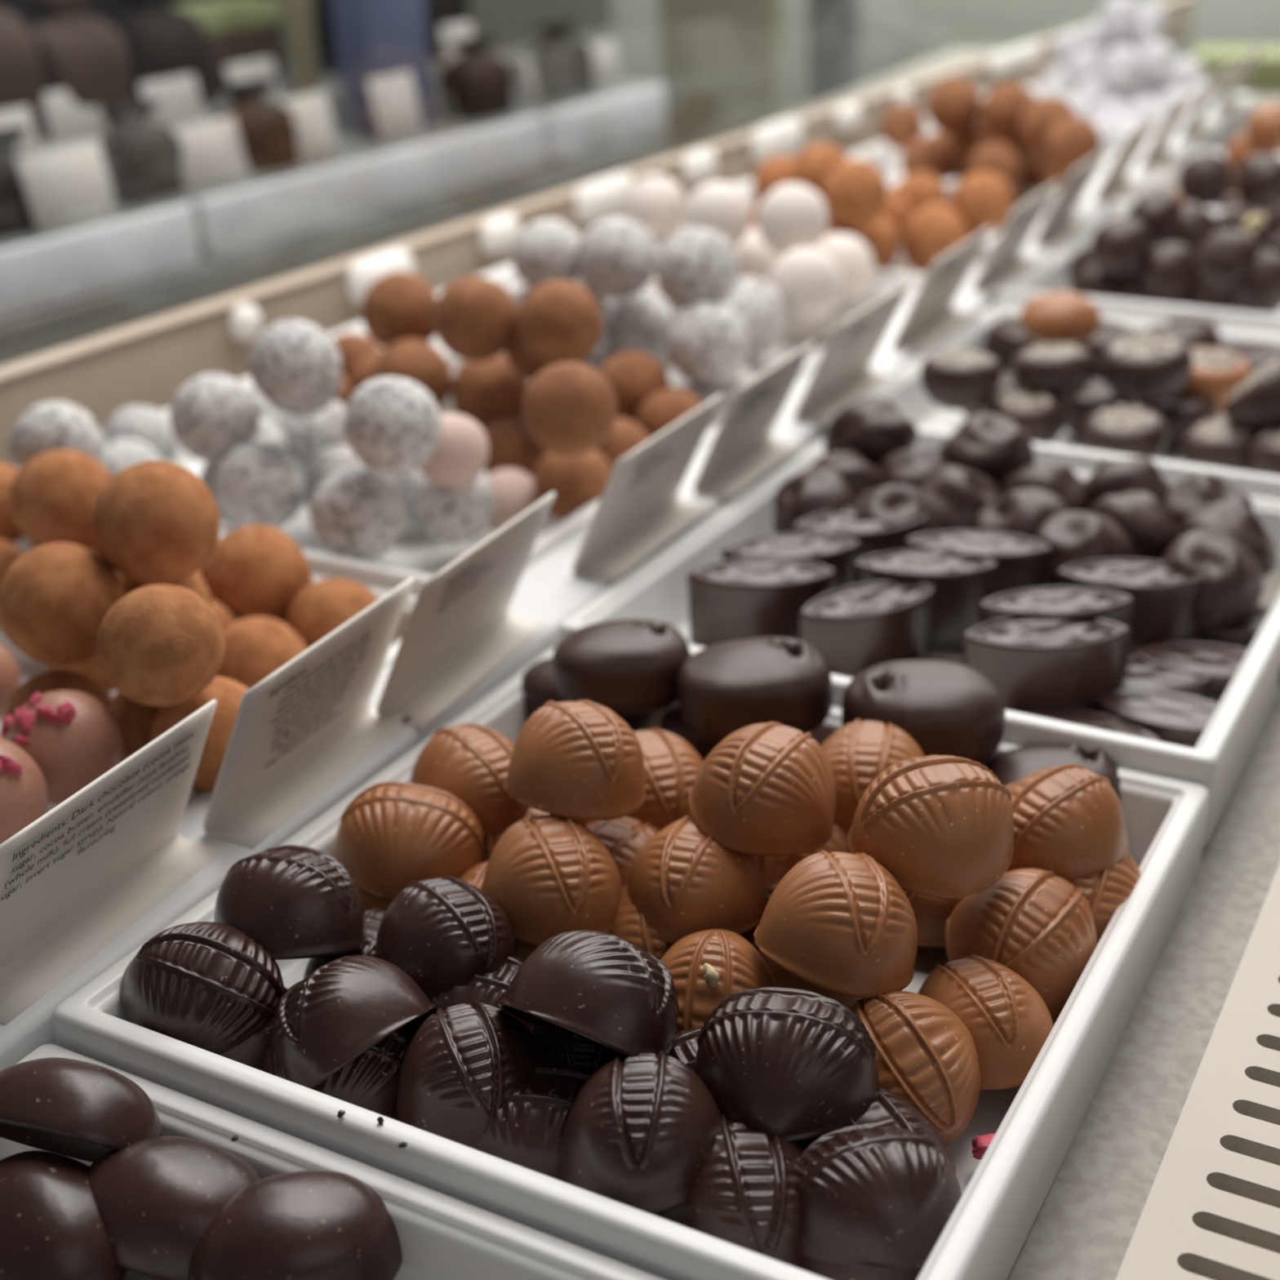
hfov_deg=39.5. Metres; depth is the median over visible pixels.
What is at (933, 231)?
truffle
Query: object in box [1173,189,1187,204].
chocolate ball
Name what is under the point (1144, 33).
truffle
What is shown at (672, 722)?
chocolate cream
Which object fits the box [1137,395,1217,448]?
chocolate cup
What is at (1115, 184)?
card
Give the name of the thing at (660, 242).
truffle
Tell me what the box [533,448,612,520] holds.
truffle
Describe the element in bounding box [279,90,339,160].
price tag
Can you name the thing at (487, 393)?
truffle
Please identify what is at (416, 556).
tray
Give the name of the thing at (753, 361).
truffle
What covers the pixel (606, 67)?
price tag
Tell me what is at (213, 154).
price tag
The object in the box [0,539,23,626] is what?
truffle
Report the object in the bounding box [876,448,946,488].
chocolate
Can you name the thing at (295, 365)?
truffle
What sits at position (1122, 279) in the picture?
chocolate ball
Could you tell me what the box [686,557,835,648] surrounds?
chocolate
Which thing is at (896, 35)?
wall
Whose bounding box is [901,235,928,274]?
truffle
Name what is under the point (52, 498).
truffle
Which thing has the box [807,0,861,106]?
panel
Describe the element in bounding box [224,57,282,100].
price tag
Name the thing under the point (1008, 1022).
chocolate
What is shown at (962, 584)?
chocolate
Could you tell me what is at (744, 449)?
card
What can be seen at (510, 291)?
truffle
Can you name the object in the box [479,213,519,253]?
light
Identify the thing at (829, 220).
truffle
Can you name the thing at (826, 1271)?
chocolate
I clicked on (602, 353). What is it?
truffle
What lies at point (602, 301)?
truffle
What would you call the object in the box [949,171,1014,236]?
truffle
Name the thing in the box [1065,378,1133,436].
chocolate cup
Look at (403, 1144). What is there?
crumb
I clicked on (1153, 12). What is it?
truffle
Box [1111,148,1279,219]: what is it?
tray
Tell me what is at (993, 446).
chocolate
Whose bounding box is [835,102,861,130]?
light
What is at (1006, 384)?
chocolate cup
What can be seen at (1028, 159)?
truffle
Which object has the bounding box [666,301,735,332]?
truffle
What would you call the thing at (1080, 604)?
chocolate
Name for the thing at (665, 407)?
truffle
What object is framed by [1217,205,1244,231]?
chocolate ball
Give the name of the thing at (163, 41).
gift bag
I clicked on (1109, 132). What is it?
truffle
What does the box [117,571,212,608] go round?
truffle
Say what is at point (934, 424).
tray
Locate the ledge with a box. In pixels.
[0,92,1253,1071]
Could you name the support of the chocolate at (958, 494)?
in the tray at (658, 589)
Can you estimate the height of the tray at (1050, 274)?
0.030 m
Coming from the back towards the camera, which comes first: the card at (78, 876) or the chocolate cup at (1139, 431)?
the chocolate cup at (1139, 431)
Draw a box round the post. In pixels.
[284,0,320,96]
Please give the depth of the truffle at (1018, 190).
1.15 m
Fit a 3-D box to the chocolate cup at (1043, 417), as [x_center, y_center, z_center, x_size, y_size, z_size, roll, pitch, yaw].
[0.169,-0.096,0.779,0.035,0.026,0.035,-19,31,-31]
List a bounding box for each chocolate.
[0,1057,161,1162]
[0,1150,127,1279]
[87,1136,262,1279]
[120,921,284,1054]
[187,1169,402,1279]
[213,844,367,959]
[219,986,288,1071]
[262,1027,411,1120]
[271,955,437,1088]
[303,908,386,978]
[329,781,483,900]
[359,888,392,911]
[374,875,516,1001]
[395,1000,551,1149]
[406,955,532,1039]
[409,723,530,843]
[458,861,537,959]
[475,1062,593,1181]
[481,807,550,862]
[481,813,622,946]
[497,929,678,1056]
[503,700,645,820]
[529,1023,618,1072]
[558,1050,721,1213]
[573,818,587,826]
[586,728,703,830]
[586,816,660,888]
[609,883,672,959]
[626,815,766,945]
[651,1113,806,1268]
[660,928,777,1034]
[669,1025,703,1071]
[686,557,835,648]
[688,721,835,856]
[693,986,880,1142]
[720,533,860,590]
[739,883,862,1008]
[753,850,918,998]
[755,855,764,874]
[762,822,848,887]
[773,466,854,534]
[791,506,929,559]
[794,1121,962,1271]
[799,581,936,678]
[800,1142,924,1279]
[802,1088,950,1155]
[809,450,884,500]
[820,718,924,834]
[823,396,918,467]
[846,755,1013,898]
[849,484,943,551]
[849,991,981,1145]
[852,550,999,645]
[858,654,963,673]
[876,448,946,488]
[902,889,964,946]
[904,530,1053,595]
[915,465,1000,531]
[917,954,1053,1089]
[939,413,1035,487]
[945,868,1097,1017]
[961,617,1130,711]
[973,487,1069,538]
[977,586,1134,667]
[997,464,1088,511]
[1004,782,1015,788]
[1005,764,1128,881]
[1009,706,1161,742]
[1034,511,1133,586]
[1056,558,1204,655]
[1064,853,1141,944]
[1082,457,1171,512]
[1088,491,1179,561]
[1093,688,1218,746]
[1121,656,1213,697]
[1133,642,1279,693]
[1160,528,1263,631]
[1161,471,1253,527]
[1177,500,1276,579]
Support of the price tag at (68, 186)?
on the display shelf
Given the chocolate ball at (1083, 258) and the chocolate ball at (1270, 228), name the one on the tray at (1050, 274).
the chocolate ball at (1083, 258)
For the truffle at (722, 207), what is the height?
0.036 m
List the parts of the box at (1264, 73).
box lid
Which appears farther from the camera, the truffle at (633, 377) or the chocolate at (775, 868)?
the truffle at (633, 377)
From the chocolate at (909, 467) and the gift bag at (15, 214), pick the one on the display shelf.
the gift bag at (15, 214)
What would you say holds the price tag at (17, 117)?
on the display shelf
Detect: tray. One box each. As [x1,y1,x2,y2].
[0,536,417,813]
[0,1043,666,1279]
[15,369,727,596]
[51,648,1209,1279]
[328,262,919,408]
[558,436,1279,847]
[653,179,1050,287]
[828,303,1279,499]
[846,128,1125,204]
[923,84,1198,139]
[996,213,1279,333]
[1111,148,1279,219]
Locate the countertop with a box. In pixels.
[0,48,1279,1279]
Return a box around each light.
[229,303,260,340]
[346,248,413,304]
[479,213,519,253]
[574,172,634,223]
[682,147,715,184]
[751,116,802,163]
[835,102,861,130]
[894,86,910,105]
[988,40,1040,74]
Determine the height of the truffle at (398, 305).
0.035 m
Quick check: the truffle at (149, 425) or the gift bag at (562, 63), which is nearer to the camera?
the truffle at (149, 425)
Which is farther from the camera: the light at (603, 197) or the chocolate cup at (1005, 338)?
the light at (603, 197)
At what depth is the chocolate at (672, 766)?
0.48 m
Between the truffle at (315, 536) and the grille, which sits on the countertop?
the grille
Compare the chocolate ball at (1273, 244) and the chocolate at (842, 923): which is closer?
the chocolate at (842, 923)
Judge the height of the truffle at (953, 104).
0.035 m
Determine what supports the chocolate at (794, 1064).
on the chocolate at (684, 1048)
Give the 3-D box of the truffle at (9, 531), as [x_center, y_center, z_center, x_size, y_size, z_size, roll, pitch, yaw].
[-0.249,-0.052,0.685,0.033,0.033,0.034,10,28,23]
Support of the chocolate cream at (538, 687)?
in the tray at (1035, 1123)
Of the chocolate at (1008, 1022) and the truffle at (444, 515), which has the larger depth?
the truffle at (444, 515)
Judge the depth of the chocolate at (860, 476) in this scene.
0.69 m
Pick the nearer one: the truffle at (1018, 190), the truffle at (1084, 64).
the truffle at (1018, 190)
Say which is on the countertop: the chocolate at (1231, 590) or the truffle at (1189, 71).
the truffle at (1189, 71)
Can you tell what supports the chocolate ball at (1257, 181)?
in the tray at (1050, 274)
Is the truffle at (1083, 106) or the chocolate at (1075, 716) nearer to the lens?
the chocolate at (1075, 716)
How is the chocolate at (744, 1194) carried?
on the tray at (1035, 1123)
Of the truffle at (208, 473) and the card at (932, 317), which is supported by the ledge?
the card at (932, 317)
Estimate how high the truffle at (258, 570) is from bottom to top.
0.038 m
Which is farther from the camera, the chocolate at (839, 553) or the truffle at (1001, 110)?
the truffle at (1001, 110)
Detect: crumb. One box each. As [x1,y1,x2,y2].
[231,1134,238,1142]
[337,1109,345,1118]
[377,1116,384,1124]
[397,1141,407,1147]
[972,1133,995,1159]
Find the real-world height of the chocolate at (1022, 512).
0.034 m
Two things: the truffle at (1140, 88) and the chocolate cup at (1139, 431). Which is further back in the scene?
the truffle at (1140, 88)
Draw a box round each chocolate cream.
[520,657,650,732]
[551,618,690,715]
[660,701,716,761]
[676,636,832,745]
[841,659,1005,763]
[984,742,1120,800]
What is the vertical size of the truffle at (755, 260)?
0.036 m
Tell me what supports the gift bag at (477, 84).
on the display shelf
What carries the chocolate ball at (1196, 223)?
on the chocolate ball
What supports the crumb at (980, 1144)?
on the tray at (1035, 1123)
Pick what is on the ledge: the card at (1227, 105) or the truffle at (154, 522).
the card at (1227, 105)
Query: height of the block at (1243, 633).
0.007 m
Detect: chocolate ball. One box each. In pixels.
[1067,244,1095,284]
[1069,263,1119,299]
[1090,216,1151,275]
[1117,273,1128,292]
[1120,268,1155,302]
[1125,189,1182,247]
[1137,242,1199,301]
[1155,291,1191,306]
[1167,202,1219,258]
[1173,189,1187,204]
[1177,151,1233,207]
[1191,273,1233,310]
[1196,229,1261,292]
[1209,194,1242,208]
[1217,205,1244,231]
[1224,130,1263,173]
[1226,293,1279,315]
[1227,182,1236,195]
[1231,173,1236,183]
[1231,192,1243,205]
[1233,249,1279,311]
[1234,206,1279,244]
[1235,154,1279,210]
[1244,102,1279,155]
[1260,232,1279,253]
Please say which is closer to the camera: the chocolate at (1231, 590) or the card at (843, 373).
the chocolate at (1231, 590)
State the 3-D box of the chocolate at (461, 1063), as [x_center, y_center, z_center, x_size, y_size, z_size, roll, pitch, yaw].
[-0.037,0.095,0.397,0.037,0.023,0.037,13,30,28]
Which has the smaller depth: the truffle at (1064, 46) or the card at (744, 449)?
the card at (744, 449)
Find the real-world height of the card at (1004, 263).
0.045 m
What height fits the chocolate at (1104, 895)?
0.023 m
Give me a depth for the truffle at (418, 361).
0.77 m
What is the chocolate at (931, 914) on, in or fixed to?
in the tray at (1035, 1123)
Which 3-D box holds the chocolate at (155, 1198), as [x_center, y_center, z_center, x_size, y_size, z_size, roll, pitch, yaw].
[-0.095,0.116,0.365,0.043,0.024,0.033,0,26,5]
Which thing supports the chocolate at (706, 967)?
on the tray at (1035, 1123)
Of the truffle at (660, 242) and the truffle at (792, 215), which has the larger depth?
the truffle at (660, 242)
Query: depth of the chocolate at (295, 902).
0.42 m
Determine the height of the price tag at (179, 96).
0.032 m
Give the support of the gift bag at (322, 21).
on the display shelf
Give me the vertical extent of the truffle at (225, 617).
0.033 m
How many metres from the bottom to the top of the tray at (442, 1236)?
0.030 m
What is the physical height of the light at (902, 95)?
0.016 m
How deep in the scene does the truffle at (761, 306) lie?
0.84 m
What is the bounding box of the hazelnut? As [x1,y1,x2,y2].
[1241,214,1265,233]
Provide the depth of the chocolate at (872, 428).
0.71 m
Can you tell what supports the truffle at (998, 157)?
on the truffle at (969, 237)
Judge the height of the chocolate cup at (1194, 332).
0.028 m
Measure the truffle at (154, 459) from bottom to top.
0.033 m
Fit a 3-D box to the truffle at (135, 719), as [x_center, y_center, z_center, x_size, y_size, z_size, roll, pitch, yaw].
[-0.145,0.027,0.536,0.033,0.034,0.033,8,28,20]
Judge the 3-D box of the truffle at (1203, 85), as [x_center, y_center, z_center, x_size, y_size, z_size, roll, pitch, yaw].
[0.468,-0.450,1.489,0.030,0.030,0.030,-18,30,-29]
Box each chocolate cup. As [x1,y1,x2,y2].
[920,347,1002,410]
[961,371,1017,417]
[985,318,1039,371]
[985,388,1068,444]
[1010,342,1093,401]
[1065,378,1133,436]
[1075,320,1136,376]
[1080,404,1168,458]
[1099,331,1193,405]
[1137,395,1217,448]
[1142,319,1221,349]
[1177,346,1252,415]
[1182,418,1254,471]
[1223,342,1279,373]
[1223,358,1279,432]
[1246,427,1279,475]
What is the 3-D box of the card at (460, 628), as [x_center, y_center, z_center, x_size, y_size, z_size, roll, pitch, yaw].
[-0.053,-0.011,0.554,0.022,0.049,0.078,11,28,24]
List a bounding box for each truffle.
[0,462,23,544]
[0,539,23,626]
[0,542,124,665]
[0,643,21,721]
[0,689,124,804]
[0,738,47,844]
[4,669,111,719]
[8,449,111,548]
[9,400,102,469]
[31,542,103,557]
[46,654,115,693]
[92,460,220,585]
[96,584,225,706]
[99,438,160,477]
[102,405,179,462]
[107,692,159,760]
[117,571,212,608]
[140,458,171,462]
[151,676,248,793]
[168,373,260,462]
[199,462,236,524]
[200,524,311,624]
[211,598,236,629]
[214,442,306,528]
[215,616,306,688]
[248,319,342,411]
[253,392,289,432]
[253,417,288,452]
[267,376,342,417]
[283,400,348,471]
[286,577,378,648]
[303,444,381,508]
[308,466,405,561]
[315,536,370,560]
[332,332,382,381]
[334,374,353,406]
[343,376,442,474]
[348,352,381,393]
[361,271,438,348]
[371,337,452,408]
[383,467,419,523]
[408,469,496,544]
[418,413,488,488]
[432,276,517,361]
[450,353,529,430]
[483,420,546,479]
[488,468,538,531]
[504,331,547,381]
[508,284,525,293]
[510,286,532,310]
[511,217,581,289]
[515,279,603,366]
[522,361,617,456]
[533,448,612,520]
[575,282,610,345]
[576,216,657,299]
[580,340,614,370]
[595,417,650,470]
[598,351,671,422]
[603,287,672,357]
[614,349,673,373]
[625,174,686,238]
[635,387,708,439]
[646,273,676,311]
[653,222,684,248]
[655,226,738,310]
[666,299,749,384]
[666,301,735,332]
[683,181,751,248]
[688,364,754,392]
[724,276,786,353]
[732,227,782,281]
[743,349,761,375]
[748,222,757,230]
[751,200,759,215]
[751,212,756,223]
[752,155,795,205]
[756,182,827,255]
[761,327,785,355]
[766,272,798,322]
[768,246,843,322]
[785,309,834,335]
[791,143,848,197]
[814,233,875,304]
[822,159,888,226]
[822,222,862,240]
[827,215,835,223]
[851,213,899,270]
[879,103,924,150]
[881,188,913,244]
[893,171,948,213]
[900,137,926,177]
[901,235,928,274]
[902,204,967,269]
[917,130,966,181]
[926,77,982,134]
[947,116,994,168]
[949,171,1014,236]
[954,169,967,185]
[967,141,1021,188]
[967,234,973,239]
[979,81,1035,140]
[993,137,1043,171]
[1011,177,1024,208]
[1018,96,1075,155]
[1018,158,1067,191]
[1019,290,1102,346]
[1041,66,1072,86]
[1042,115,1102,177]
[1051,30,1079,66]
[1063,93,1095,120]
[1066,48,1103,88]
[1076,20,1115,55]
[1076,75,1117,111]
[1090,118,1120,157]
[1093,99,1133,121]
[1099,0,1140,37]
[1100,45,1141,87]
[1112,115,1143,130]
[1114,17,1155,51]
[1115,75,1150,106]
[1129,97,1167,123]
[1137,40,1174,81]
[1138,0,1167,36]
[1146,69,1181,91]
[1158,88,1196,113]
[1172,58,1205,89]
[1186,81,1219,99]
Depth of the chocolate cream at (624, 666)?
0.53 m
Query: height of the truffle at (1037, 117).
0.035 m
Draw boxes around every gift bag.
[0,8,50,141]
[0,126,36,236]
[29,0,136,127]
[97,100,186,204]
[111,0,217,107]
[208,78,299,175]
[314,0,336,74]
[424,0,472,61]
[439,35,514,120]
[525,19,594,100]
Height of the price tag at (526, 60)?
0.036 m
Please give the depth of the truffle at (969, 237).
1.11 m
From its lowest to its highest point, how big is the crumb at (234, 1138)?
0.001 m
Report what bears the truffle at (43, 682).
on the tray at (28, 668)
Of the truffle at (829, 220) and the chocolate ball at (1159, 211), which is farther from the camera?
the truffle at (829, 220)
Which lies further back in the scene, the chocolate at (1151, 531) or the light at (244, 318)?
the light at (244, 318)
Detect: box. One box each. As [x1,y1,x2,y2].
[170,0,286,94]
[328,0,434,136]
[1193,45,1279,90]
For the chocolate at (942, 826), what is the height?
0.026 m
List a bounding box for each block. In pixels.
[829,669,843,675]
[1196,604,1271,647]
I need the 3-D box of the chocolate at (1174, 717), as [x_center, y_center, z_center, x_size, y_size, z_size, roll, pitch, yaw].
[0.167,0.024,0.562,0.050,0.007,0.024,11,29,25]
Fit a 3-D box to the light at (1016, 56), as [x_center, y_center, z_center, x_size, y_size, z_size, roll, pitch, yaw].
[0.336,-0.524,1.603,0.007,0.018,0.102,15,31,32]
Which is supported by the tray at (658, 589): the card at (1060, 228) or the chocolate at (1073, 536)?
the chocolate at (1073, 536)
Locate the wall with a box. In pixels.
[499,0,1279,116]
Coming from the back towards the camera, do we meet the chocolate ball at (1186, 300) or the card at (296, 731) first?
the chocolate ball at (1186, 300)
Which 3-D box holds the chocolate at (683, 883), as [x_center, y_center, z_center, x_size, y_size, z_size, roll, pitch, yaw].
[0.014,0.058,0.447,0.037,0.024,0.036,-13,28,-22]
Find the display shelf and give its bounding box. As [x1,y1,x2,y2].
[0,0,671,366]
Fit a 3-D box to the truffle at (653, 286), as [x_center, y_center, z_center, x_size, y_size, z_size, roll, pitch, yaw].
[0.008,-0.190,0.986,0.033,0.033,0.033,15,31,31]
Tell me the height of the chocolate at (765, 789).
0.026 m
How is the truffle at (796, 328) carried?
on the tray at (505, 275)
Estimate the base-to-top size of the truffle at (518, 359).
0.033 m
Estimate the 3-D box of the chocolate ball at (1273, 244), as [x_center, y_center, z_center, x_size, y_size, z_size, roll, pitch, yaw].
[0.374,-0.227,1.041,0.031,0.032,0.031,1,26,7]
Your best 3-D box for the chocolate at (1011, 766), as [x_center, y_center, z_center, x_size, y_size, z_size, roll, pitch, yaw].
[0.117,0.043,0.510,0.040,0.025,0.032,-1,26,2]
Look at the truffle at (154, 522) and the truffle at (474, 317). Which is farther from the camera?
the truffle at (474, 317)
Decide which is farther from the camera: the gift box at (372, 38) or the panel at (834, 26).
the panel at (834, 26)
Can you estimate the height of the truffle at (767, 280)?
0.033 m
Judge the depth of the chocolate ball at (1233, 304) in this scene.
0.93 m
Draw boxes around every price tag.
[0,106,40,151]
[15,140,119,234]
[43,88,106,139]
[138,73,205,125]
[169,115,249,191]
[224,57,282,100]
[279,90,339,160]
[366,70,424,142]
[438,20,473,66]
[522,56,539,100]
[588,39,621,83]
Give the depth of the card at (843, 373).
0.79 m
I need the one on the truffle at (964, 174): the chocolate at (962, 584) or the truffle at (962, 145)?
the truffle at (962, 145)
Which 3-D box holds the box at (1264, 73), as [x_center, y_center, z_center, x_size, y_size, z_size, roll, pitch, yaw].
[0.577,-0.541,1.686,0.105,0.030,0.080,6,27,16]
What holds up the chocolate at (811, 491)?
on the tray at (658, 589)
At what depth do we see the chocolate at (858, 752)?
0.48 m
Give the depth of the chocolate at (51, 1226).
0.35 m
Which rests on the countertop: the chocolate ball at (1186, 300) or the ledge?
the ledge
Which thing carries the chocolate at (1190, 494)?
in the tray at (658, 589)
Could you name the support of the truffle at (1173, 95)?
on the tray at (1038, 91)
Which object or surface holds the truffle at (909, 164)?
on the tray at (886, 158)
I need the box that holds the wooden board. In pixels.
[0,0,1192,467]
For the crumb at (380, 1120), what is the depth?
0.37 m
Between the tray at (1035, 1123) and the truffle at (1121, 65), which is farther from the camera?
the truffle at (1121, 65)
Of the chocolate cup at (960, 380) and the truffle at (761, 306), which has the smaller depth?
the chocolate cup at (960, 380)
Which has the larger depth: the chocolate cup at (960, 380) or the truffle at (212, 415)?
the chocolate cup at (960, 380)
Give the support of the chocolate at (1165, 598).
on the tray at (658, 589)
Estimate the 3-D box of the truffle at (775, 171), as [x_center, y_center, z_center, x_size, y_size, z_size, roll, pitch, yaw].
[0.088,-0.281,1.102,0.036,0.036,0.036,4,26,13]
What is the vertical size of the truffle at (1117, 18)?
0.033 m
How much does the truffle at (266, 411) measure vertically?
0.033 m
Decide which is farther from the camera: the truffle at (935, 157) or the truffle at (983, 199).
the truffle at (935, 157)
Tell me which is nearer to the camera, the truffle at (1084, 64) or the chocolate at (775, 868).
the chocolate at (775, 868)
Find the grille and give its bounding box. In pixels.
[1115,862,1279,1279]
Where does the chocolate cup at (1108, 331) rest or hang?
in the tray at (934, 424)
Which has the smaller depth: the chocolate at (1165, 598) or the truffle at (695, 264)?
the chocolate at (1165, 598)
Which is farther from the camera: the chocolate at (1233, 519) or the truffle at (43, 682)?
the chocolate at (1233, 519)
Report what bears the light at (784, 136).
attached to the wooden board
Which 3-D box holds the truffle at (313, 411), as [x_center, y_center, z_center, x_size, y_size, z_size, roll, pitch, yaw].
[-0.138,-0.107,0.727,0.033,0.033,0.033,5,27,14]
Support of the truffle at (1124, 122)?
on the tray at (1038, 91)
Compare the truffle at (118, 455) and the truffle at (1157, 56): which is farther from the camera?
the truffle at (1157, 56)
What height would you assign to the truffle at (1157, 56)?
0.034 m
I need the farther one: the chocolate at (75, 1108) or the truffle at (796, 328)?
the truffle at (796, 328)
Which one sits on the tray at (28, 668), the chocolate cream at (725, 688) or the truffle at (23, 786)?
the truffle at (23, 786)
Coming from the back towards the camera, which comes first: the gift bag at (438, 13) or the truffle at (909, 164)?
the gift bag at (438, 13)
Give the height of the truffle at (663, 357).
0.033 m
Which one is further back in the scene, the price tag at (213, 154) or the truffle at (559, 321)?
the price tag at (213, 154)
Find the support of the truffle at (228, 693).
on the tray at (28, 668)
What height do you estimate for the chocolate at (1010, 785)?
0.022 m
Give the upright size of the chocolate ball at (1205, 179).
0.031 m
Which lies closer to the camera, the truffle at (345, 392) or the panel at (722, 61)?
the truffle at (345, 392)
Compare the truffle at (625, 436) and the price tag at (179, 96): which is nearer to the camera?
the truffle at (625, 436)
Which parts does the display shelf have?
rail panel, panel, trim, rail panel, shelf, panel, rail panel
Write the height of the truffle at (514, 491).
0.027 m
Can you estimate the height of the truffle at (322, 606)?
0.033 m
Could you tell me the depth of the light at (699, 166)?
1.22 m
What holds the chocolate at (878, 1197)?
in the tray at (1035, 1123)
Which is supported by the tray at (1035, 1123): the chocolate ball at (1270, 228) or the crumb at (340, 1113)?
the crumb at (340, 1113)
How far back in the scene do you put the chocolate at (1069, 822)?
0.45 m
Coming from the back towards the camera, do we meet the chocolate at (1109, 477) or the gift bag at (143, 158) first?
the gift bag at (143, 158)
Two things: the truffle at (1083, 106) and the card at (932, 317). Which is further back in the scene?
the truffle at (1083, 106)
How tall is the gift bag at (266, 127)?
0.060 m
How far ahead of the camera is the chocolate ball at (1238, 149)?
1.15 m
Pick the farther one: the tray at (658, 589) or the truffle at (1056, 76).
the truffle at (1056, 76)
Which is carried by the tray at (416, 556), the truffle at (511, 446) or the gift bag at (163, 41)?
the truffle at (511, 446)
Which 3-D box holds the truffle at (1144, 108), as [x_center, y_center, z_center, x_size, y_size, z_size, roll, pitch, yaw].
[0.405,-0.417,1.426,0.032,0.032,0.032,-17,30,-28]
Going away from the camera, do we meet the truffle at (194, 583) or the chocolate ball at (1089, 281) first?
the truffle at (194, 583)
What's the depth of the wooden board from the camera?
0.95 m
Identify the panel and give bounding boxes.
[658,0,783,155]
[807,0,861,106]
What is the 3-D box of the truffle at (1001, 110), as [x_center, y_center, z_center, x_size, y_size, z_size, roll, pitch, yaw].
[0.231,-0.332,1.120,0.035,0.035,0.035,-7,26,-9]
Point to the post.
(299, 12)
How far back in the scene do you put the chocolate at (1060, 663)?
0.57 m
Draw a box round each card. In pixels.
[0,698,225,1025]
[202,577,414,848]
[376,491,555,729]
[571,393,722,585]
[692,341,814,501]
[793,280,911,427]
[891,225,993,355]
[972,181,1058,295]
[1033,146,1110,250]
[1093,112,1161,205]
[1138,86,1200,172]
[1177,63,1235,142]
[1212,43,1265,116]
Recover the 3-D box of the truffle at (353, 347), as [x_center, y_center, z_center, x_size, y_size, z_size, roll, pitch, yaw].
[-0.141,-0.134,0.875,0.033,0.032,0.032,-20,31,-32]
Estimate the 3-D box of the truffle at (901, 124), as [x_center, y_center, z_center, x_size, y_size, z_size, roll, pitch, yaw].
[0.192,-0.376,1.307,0.033,0.033,0.033,22,35,40]
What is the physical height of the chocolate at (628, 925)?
0.023 m
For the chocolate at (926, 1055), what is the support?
on the tray at (1035, 1123)
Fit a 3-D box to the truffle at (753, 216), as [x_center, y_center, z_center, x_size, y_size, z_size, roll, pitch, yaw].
[0.060,-0.252,1.110,0.033,0.033,0.033,-19,31,-31]
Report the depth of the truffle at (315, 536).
0.69 m
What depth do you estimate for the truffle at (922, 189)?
1.10 m
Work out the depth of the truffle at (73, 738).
0.49 m
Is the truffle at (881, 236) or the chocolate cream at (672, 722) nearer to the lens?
the chocolate cream at (672, 722)
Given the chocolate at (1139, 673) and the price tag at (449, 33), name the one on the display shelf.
the price tag at (449, 33)
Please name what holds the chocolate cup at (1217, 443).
on the tray at (934, 424)
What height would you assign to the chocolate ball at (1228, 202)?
0.030 m
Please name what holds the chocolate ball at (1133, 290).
on the tray at (1050, 274)
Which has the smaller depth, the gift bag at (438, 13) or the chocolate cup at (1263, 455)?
the chocolate cup at (1263, 455)
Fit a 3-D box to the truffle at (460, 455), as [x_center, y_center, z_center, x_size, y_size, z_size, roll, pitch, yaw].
[-0.071,-0.071,0.669,0.028,0.028,0.028,4,27,13]

